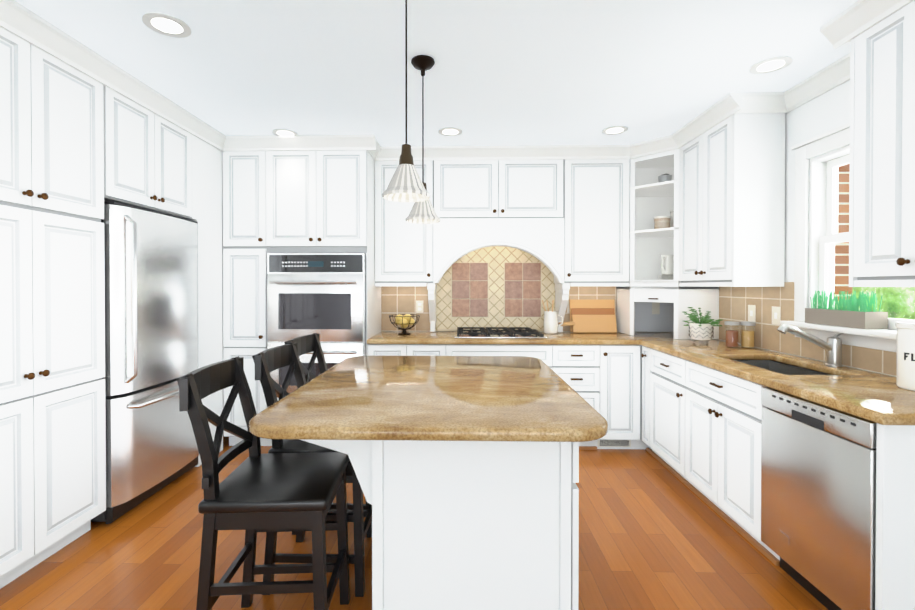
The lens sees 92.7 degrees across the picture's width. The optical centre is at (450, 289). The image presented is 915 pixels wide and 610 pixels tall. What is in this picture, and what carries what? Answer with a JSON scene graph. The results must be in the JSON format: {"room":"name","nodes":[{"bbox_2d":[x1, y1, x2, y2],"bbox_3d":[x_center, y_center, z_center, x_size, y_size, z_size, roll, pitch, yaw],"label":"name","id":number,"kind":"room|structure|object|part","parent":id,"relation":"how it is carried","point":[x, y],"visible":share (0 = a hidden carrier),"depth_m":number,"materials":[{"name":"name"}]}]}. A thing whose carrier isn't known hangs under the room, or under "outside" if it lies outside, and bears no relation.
{"room":"kitchen","nodes":[
{"label":"kitchen","id":0,"kind":"room"},
{"bbox_2d":[108,87,199,222],"bbox_3d":[-2.206,-0.830,2.819,0.637,0.635,0.835,0,0,1],"label":"upper cabinet","id":1,"kind":"object","parent":0,"relation":"attached to","point":[154,163],"depth_m":2.75,"materials":[{"name":"grey wood"}]},
{"bbox_2d":[0,431,827,609],"bbox_3d":[-0.272,1.399,-0.488,4.870,0.100,9.530,0,0,1],"label":"floor","id":2,"kind":"structure","parent":0,"point":[655,534],"depth_m":2.15,"materials":[{"name":"brown wood"}]},
{"bbox_2d":[0,27,107,588],"bbox_3d":[-2.226,0.094,2.003,0.637,2.470,0.805,0,0,1],"label":"tall cabinet","id":3,"kind":"object","parent":2,"relation":"on","point":[78,148],"depth_m":2.08,"materials":[{"name":"grey wood"}]},
{"bbox_2d":[91,201,198,523],"bbox_3d":[-2.126,0.415,2.825,0.763,1.815,0.810,0,0,1],"label":"refrigerator","id":4,"kind":"object","parent":2,"relation":"on","point":[151,306],"visible":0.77,"depth_m":2.62,"materials":[{"name":"silver metal"}]},
{"bbox_2d":[195,139,222,466],"bbox_3d":[-2.192,0.082,3.413,0.637,2.470,0.339,0,0,1],"label":"panel","id":5,"kind":"object","parent":2,"relation":"on","point":[210,309],"depth_m":3.40,"materials":[{"name":"grey wood"}]},
{"bbox_2d":[176,356,349,609],"bbox_3d":[-0.673,0.810,1.648,0.506,1.058,0.440,0,0,-3],"label":"stool","id":6,"kind":"object","parent":2,"relation":"on","point":[254,493],"visible":0.94,"depth_m":1.53,"materials":[{"name":"black paint"}]},
{"bbox_2d":[222,150,380,445],"bbox_3d":[-1.266,0.079,3.858,1.192,2.470,0.662,0,0,1],"label":"tall cabinet","id":7,"kind":"object","parent":2,"relation":"on","point":[298,201],"visible":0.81,"depth_m":3.57,"materials":[{"name":"grey wood"}]},
{"bbox_2d":[267,253,365,397],"bbox_3d":[-1.089,0.294,3.785,0.790,1.180,0.649,0,0,1],"label":"double oven","id":8,"kind":"object","parent":7,"relation":"in","point":[323,295],"visible":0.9,"depth_m":3.52,"materials":[{"name":"silver metal"}]},
{"bbox_2d":[252,342,371,596],"bbox_3d":[-0.623,0.806,2.100,0.506,1.058,0.440,0,0,1],"label":"stool","id":9,"kind":"object","parent":2,"relation":"on","point":[267,362],"visible":0.44,"depth_m":1.91,"materials":[{"name":"black paint"}]},
{"bbox_2d":[284,333,371,537],"bbox_3d":[-0.648,0.803,2.555,0.513,1.058,0.449,0,0,1],"label":"stool","id":10,"kind":"object","parent":2,"relation":"on","point":[308,343],"visible":0.12,"depth_m":2.61,"materials":[{"name":"black paint"}]},
{"bbox_2d":[299,439,578,609],"bbox_3d":[-0.048,0.892,2.032,0.965,0.872,1.212,0,0,1],"label":"kitchen island","id":11,"kind":"object","parent":2,"relation":"on","point":[475,525],"visible":0.56,"depth_m":1.43,"materials":[{"name":"white wood"}]},
{"bbox_2d":[249,356,607,441],"bbox_3d":[-0.061,0.434,2.005,1.170,0.040,1.380,0,0,1],"label":"island countertop","id":12,"kind":"structure","parent":11,"relation":"on","point":[471,398],"depth_m":1.58,"materials":[{"name":"stone"}]},
{"bbox_2d":[368,344,650,449],"bbox_3d":[0.747,0.878,3.816,2.835,0.872,0.662,0,0,1],"label":"base cabinet","id":13,"kind":"object","parent":2,"relation":"on","point":[605,381],"visible":0.35,"depth_m":3.51,"materials":[{"name":"grey"}]},
{"bbox_2d":[367,331,673,344],"bbox_3d":[0.746,0.420,3.801,2.834,0.040,0.681,0,0,1],"label":"countertop","id":14,"kind":"structure","parent":13,"relation":"on","point":[384,337],"depth_m":3.52,"materials":[{"name":"stone"}]},
{"bbox_2d":[389,314,419,334],"bbox_3d":[-0.411,0.307,3.873,0.276,0.181,0.276,0,0,1],"label":"fruit basket","id":15,"kind":"object","parent":14,"relation":"on","point":[404,321],"visible":1,"depth_m":3.83,"materials":[{"name":"yellow food"}]},
{"bbox_2d":[455,327,547,338],"bbox_3d":[0.418,0.375,3.818,0.760,0.046,0.510,0,0,1],"label":"cooktop","id":16,"kind":"object","parent":14,"relation":"in","point":[489,332],"visible":1,"depth_m":3.67,"materials":[{"name":"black metal"}]},
{"bbox_2d":[542,300,562,333],"bbox_3d":[0.923,0.246,3.950,0.193,0.301,0.128,0,0,1],"label":"pitcher","id":17,"kind":"object","parent":14,"relation":"on","point":[551,325],"visible":1,"depth_m":3.90,"materials":[{"name":"white ceramic"}]},
{"bbox_2d":[558,300,616,332],"bbox_3d":[1.263,0.246,4.049,0.541,0.302,0.122,0,0,1],"label":"cutting boards","id":18,"kind":"object","parent":14,"relation":"on","point":[592,316],"visible":0.94,"depth_m":4.03,"materials":[{"name":"brown wood"}]},
{"bbox_2d":[617,287,718,338],"bbox_3d":[1.861,0.187,3.810,0.605,0.422,0.606,0,0,1],"label":"appliance garage","id":19,"kind":"object","parent":14,"relation":"on","point":[651,309],"visible":0.98,"depth_m":3.70,"materials":[{"name":"white wood"}]},
{"bbox_2d":[629,149,680,286],"bbox_3d":[1.861,-0.591,3.804,0.606,1.130,0.606,0,0,1],"label":"corner shelf","id":20,"kind":"object","parent":19,"relation":"on","point":[651,196],"visible":0.48,"depth_m":4.02,"materials":[{"name":"white wood"}]},
{"bbox_2d":[654,216,670,228],"bbox_3d":[1.848,-0.570,3.811,0.140,0.125,0.140,0,0,1],"label":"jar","id":21,"kind":"object","parent":20,"relation":"in","point":[662,221],"visible":0.83,"depth_m":3.76,"materials":[{"name":"white ceramic"}]},
{"bbox_2d":[658,174,671,181],"bbox_3d":[1.879,-0.951,3.827,0.114,0.126,0.112,0,0,1],"label":"bowl","id":22,"kind":"object","parent":20,"relation":"in","point":[664,177],"visible":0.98,"depth_m":3.79,"materials":[{"name":"grey"}]},
{"bbox_2d":[657,255,673,279],"bbox_3d":[1.893,-0.189,3.813,0.156,0.224,0.156,0,0,1],"label":"pitcher","id":23,"kind":"object","parent":20,"relation":"in","point":[667,267],"visible":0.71,"depth_m":3.77,"materials":[{"name":"white ceramic"}]},
{"bbox_2d":[670,210,673,226],"bbox_3d":[1.994,-0.607,3.857,0.104,0.198,0.104,0,0,1],"label":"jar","id":24,"kind":"object","parent":20,"relation":"in","point":[672,218],"visible":0.27,"depth_m":3.84,"materials":[{"name":"white ceramic"}]},
{"bbox_2d":[641,346,648,445],"bbox_3d":[1.842,0.881,3.421,0.627,0.872,0.171,0,0,1],"label":"base cabinet","id":25,"kind":"object","parent":2,"relation":"on","point":[645,350],"depth_m":3.45,"materials":[{"name":"grey wood"}]},
{"bbox_2d":[646,348,787,501],"bbox_3d":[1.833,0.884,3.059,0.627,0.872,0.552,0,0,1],"label":"base cabinet","id":26,"kind":"object","parent":2,"relation":"on","point":[701,431],"depth_m":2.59,"materials":[{"name":"grey wood"}]},
{"bbox_2d":[639,339,914,424],"bbox_3d":[1.803,0.430,2.445,0.656,0.040,1.980,0,0,1],"label":"countertop","id":27,"kind":"structure","parent":26,"relation":"on","point":[882,399],"depth_m":2.01,"materials":[{"name":"stone"}]},
{"bbox_2d":[683,307,721,342],"bbox_3d":[1.879,0.269,3.277,0.263,0.267,0.305,0,0,1],"label":"potted plant","id":28,"kind":"object","parent":27,"relation":"on","point":[701,330],"visible":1,"depth_m":3.23,"materials":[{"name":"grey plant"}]},
{"bbox_2d":[725,321,755,347],"bbox_3d":[2.017,0.315,3.044,0.187,0.178,0.090,0,0,13],"label":"glass jars","id":29,"kind":"object","parent":27,"relation":"on","point":[747,337],"visible":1,"depth_m":3.02,"materials":[{"name":"brown"}]},
{"bbox_2d":[738,361,824,374],"bbox_3d":[1.825,0.549,2.440,0.356,0.192,0.636,0,0,1],"label":"sink basin","id":30,"kind":"object","parent":27,"relation":"in","point":[779,368],"depth_m":2.65,"materials":[{"name":"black metal"}]},
{"bbox_2d":[777,323,843,366],"bbox_3d":[1.934,0.297,2.324,0.317,0.227,0.134,0,0,1],"label":"faucet","id":31,"kind":"object","parent":27,"relation":"on","point":[832,346],"visible":1,"depth_m":2.33,"materials":[{"name":"silver metal"}]},
{"bbox_2d":[895,321,914,390],"bbox_3d":[1.959,0.249,1.804,0.170,0.329,0.170,0,0,1],"label":"flour canister","id":32,"kind":"object","parent":27,"relation":"on","point":[905,366],"visible":1,"depth_m":1.80,"materials":[{"name":"white ceramic"}]},
{"bbox_2d":[761,387,876,609],"bbox_3d":[1.766,0.896,1.802,0.586,0.868,0.565,0,0,1],"label":"dishwasher","id":33,"kind":"object","parent":2,"relation":"on","point":[818,499],"visible":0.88,"depth_m":1.74,"materials":[{"name":"silver metal"}]},
{"bbox_2d":[222,161,635,407],"bbox_3d":[-0.158,0.036,4.215,4.870,2.550,0.100,0,0,1],"label":"wall","id":34,"kind":"structure","parent":0,"point":[223,248],"depth_m":4.21,"materials":[{"name":"white paint"}]},
{"bbox_2d":[375,160,432,282],"bbox_3d":[-0.408,-0.607,3.999,0.516,1.100,0.327,0,0,1],"label":"upper cabinet","id":35,"kind":"object","parent":34,"relation":"attached to","point":[403,249],"depth_m":3.84,"materials":[{"name":"grey wood"}]},
{"bbox_2d":[427,159,569,331],"bbox_3d":[0.421,-0.381,3.964,1.248,1.553,0.362,0,0,1],"label":"range hood surround","id":36,"kind":"object","parent":34,"relation":"attached to","point":[516,204],"visible":1,"depth_m":3.81,"materials":[{"name":"white wood"}]},
{"bbox_2d":[381,246,616,330],"bbox_3d":[0.451,-0.111,4.140,2.226,1.014,0.012,0,0,1],"label":"backsplash","id":37,"kind":"structure","parent":34,"relation":"attached to","point":[498,286],"depth_m":4.14,"materials":[{"name":"tile"}]},
{"bbox_2d":[416,301,422,312],"bbox_3d":[-0.294,0.164,4.156,0.070,0.115,0.005,0,0,1],"label":"electrical outlet plate","id":38,"kind":"object","parent":37,"relation":"attached to","point":[419,304],"depth_m":4.16,"materials":[{"name":"white plastic"}]},
{"bbox_2d":[563,159,629,282],"bbox_3d":[1.277,-0.607,3.958,0.566,1.100,0.327,0,0,1],"label":"upper cabinet","id":39,"kind":"object","parent":34,"relation":"attached to","point":[596,222],"depth_m":3.80,"materials":[{"name":"grey wood"}]},
{"bbox_2d":[15,0,856,145],"bbox_3d":[-0.272,-1.251,-0.509,4.870,0.100,9.530,0,0,1],"label":"ceiling","id":40,"kind":"structure","parent":0,"point":[543,72],"depth_m":2.32,"materials":[{"name":"white paint"}]},
{"bbox_2d":[142,12,191,37],"bbox_3d":[-1.306,-1.215,2.012,0.193,0.009,0.193,0,1,-44],"label":"recessed light","id":41,"kind":"object","parent":40,"relation":"in","point":[166,24],"depth_m":2.00,"materials":[{"name":"white plastic"}]},
{"bbox_2d":[272,129,297,135],"bbox_3d":[-1.302,-1.227,3.432,0.193,0.009,0.193,0,1,-44],"label":"recessed light","id":42,"kind":"object","parent":40,"relation":"in","point":[278,132],"depth_m":3.41,"materials":[{"name":"white plastic"}]},
{"bbox_2d":[382,0,429,201],"bbox_3d":[-0.173,-0.788,1.708,0.187,0.858,0.190,0,0,1],"label":"pendant light","id":43,"kind":"object","parent":40,"relation":"hanging from","point":[405,184],"visible":1,"depth_m":1.69,"materials":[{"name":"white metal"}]},
{"bbox_2d":[405,55,439,223],"bbox_3d":[-0.148,-0.793,2.337,0.187,0.858,0.190,0,0,1],"label":"pendant light","id":44,"kind":"object","parent":40,"relation":"hanging from","point":[422,212],"visible":0.79,"depth_m":2.31,"materials":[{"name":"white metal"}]},
{"bbox_2d":[438,127,462,136],"bbox_3d":[-0.002,-1.227,3.401,0.193,0.009,0.193,0,1,-44],"label":"recessed light","id":45,"kind":"object","parent":40,"relation":"in","point":[447,131],"depth_m":3.39,"materials":[{"name":"white plastic"}]},
{"bbox_2d":[602,126,627,134],"bbox_3d":[1.267,-1.226,3.370,0.193,0.009,0.193,0,1,-44],"label":"recessed light","id":46,"kind":"object","parent":40,"relation":"in","point":[613,130],"depth_m":3.37,"materials":[{"name":"white"}]},
{"bbox_2d":[749,56,792,74],"bbox_3d":[1.743,-1.218,2.378,0.193,0.009,0.193,0,1,-44],"label":"recessed light","id":47,"kind":"object","parent":40,"relation":"in","point":[773,64],"depth_m":2.37,"materials":[{"name":"white"}]},
{"bbox_2d":[718,80,896,376],"bbox_3d":[2.132,0.074,-0.557,0.140,2.550,9.330,0,0,1],"label":"wall","id":48,"kind":"structure","parent":0,"point":[824,113],"depth_m":2.64,"materials":[{"name":"white paint"}]},
{"bbox_2d":[0,0,913,160],"bbox_3d":[0.117,-1.171,2.318,4.030,0.104,3.000,0,0,1],"label":"crown molding","id":49,"kind":"structure","parent":48,"relation":"attached to","point":[839,30],"depth_m":2.77,"materials":[{"name":"white wood"}]},
{"bbox_2d":[679,113,784,286],"bbox_3d":[1.968,-0.585,3.142,0.362,1.130,0.708,0,0,1],"label":"upper cabinet","id":50,"kind":"object","parent":48,"relation":"attached to","point":[732,201],"visible":0.96,"depth_m":2.79,"materials":[{"name":"white wood"}]},
{"bbox_2d":[719,282,896,375],"bbox_3d":[2.121,0.185,2.139,0.006,0.453,2.718,0,0,1],"label":"backsplash","id":51,"kind":"structure","parent":48,"relation":"attached to","point":[734,302],"depth_m":2.85,"materials":[{"name":"tile"}]},
{"bbox_2d":[748,305,755,321],"bbox_3d":[2.138,0.170,3.100,0.005,0.120,0.080,0,0,1],"label":"electrical outlet plate","id":52,"kind":"object","parent":51,"relation":"attached to","point":[751,308],"depth_m":3.09,"materials":[{"name":"white plastic"}]},
{"bbox_2d":[772,306,780,324],"bbox_3d":[2.132,0.172,2.860,0.005,0.120,0.080,0,0,1],"label":"electrical outlet plate","id":53,"kind":"object","parent":51,"relation":"attached to","point":[776,315],"depth_m":2.85,"materials":[{"name":"white plastic"}]},
{"bbox_2d":[780,122,914,351],"bbox_3d":[2.154,-0.291,2.205,0.220,1.177,1.030,0,0,1],"label":"window","id":54,"kind":"structure","parent":48,"relation":"in","point":[811,205],"depth_m":2.57,"materials":[{"name":"white wood"}]},
{"bbox_2d":[805,290,887,328],"bbox_3d":[2.113,0.101,2.350,0.110,0.189,0.380,0,0,1],"label":"grass planter","id":55,"kind":"object","parent":54,"relation":"on","point":[850,314],"visible":0.98,"depth_m":2.28,"materials":[{"name":"beige wood"}]},
{"bbox_3d":[2.209,-0.278,2.204,0.074,0.946,0.758,0,0,1],"label":"window sash","id":56,"kind":"part","parent":54,"relation":"part of","materials":[{"name":"white wood"}]},
{"bbox_2d":[849,0,914,286],"bbox_3d":[1.926,-0.571,1.398,0.362,1.130,1.120,0,0,1],"label":"upper cabinet","id":57,"kind":"object","parent":48,"relation":"attached to","point":[882,170],"visible":0.98,"depth_m":1.81,"materials":[{"name":"white wood"}]},
{"label":"outside","id":58,"kind":"structure","parent":0,"visible":0},
{"bbox_2d":[834,287,914,319],"bbox_3d":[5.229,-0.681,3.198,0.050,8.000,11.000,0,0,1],"label":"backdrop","id":59,"kind":"structure","parent":58,"point":[906,302],"depth_m":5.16,"materials":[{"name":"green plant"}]},
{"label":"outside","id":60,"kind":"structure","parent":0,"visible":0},
{"bbox_2d":[834,164,851,299],"bbox_3d":[2.865,-0.905,3.679,0.200,1.960,0.950,0,0,1],"label":"brick column","id":61,"kind":"structure","parent":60,"point":[842,195],"depth_m":3.21,"materials":[{"name":"brown brick"}]}
]}

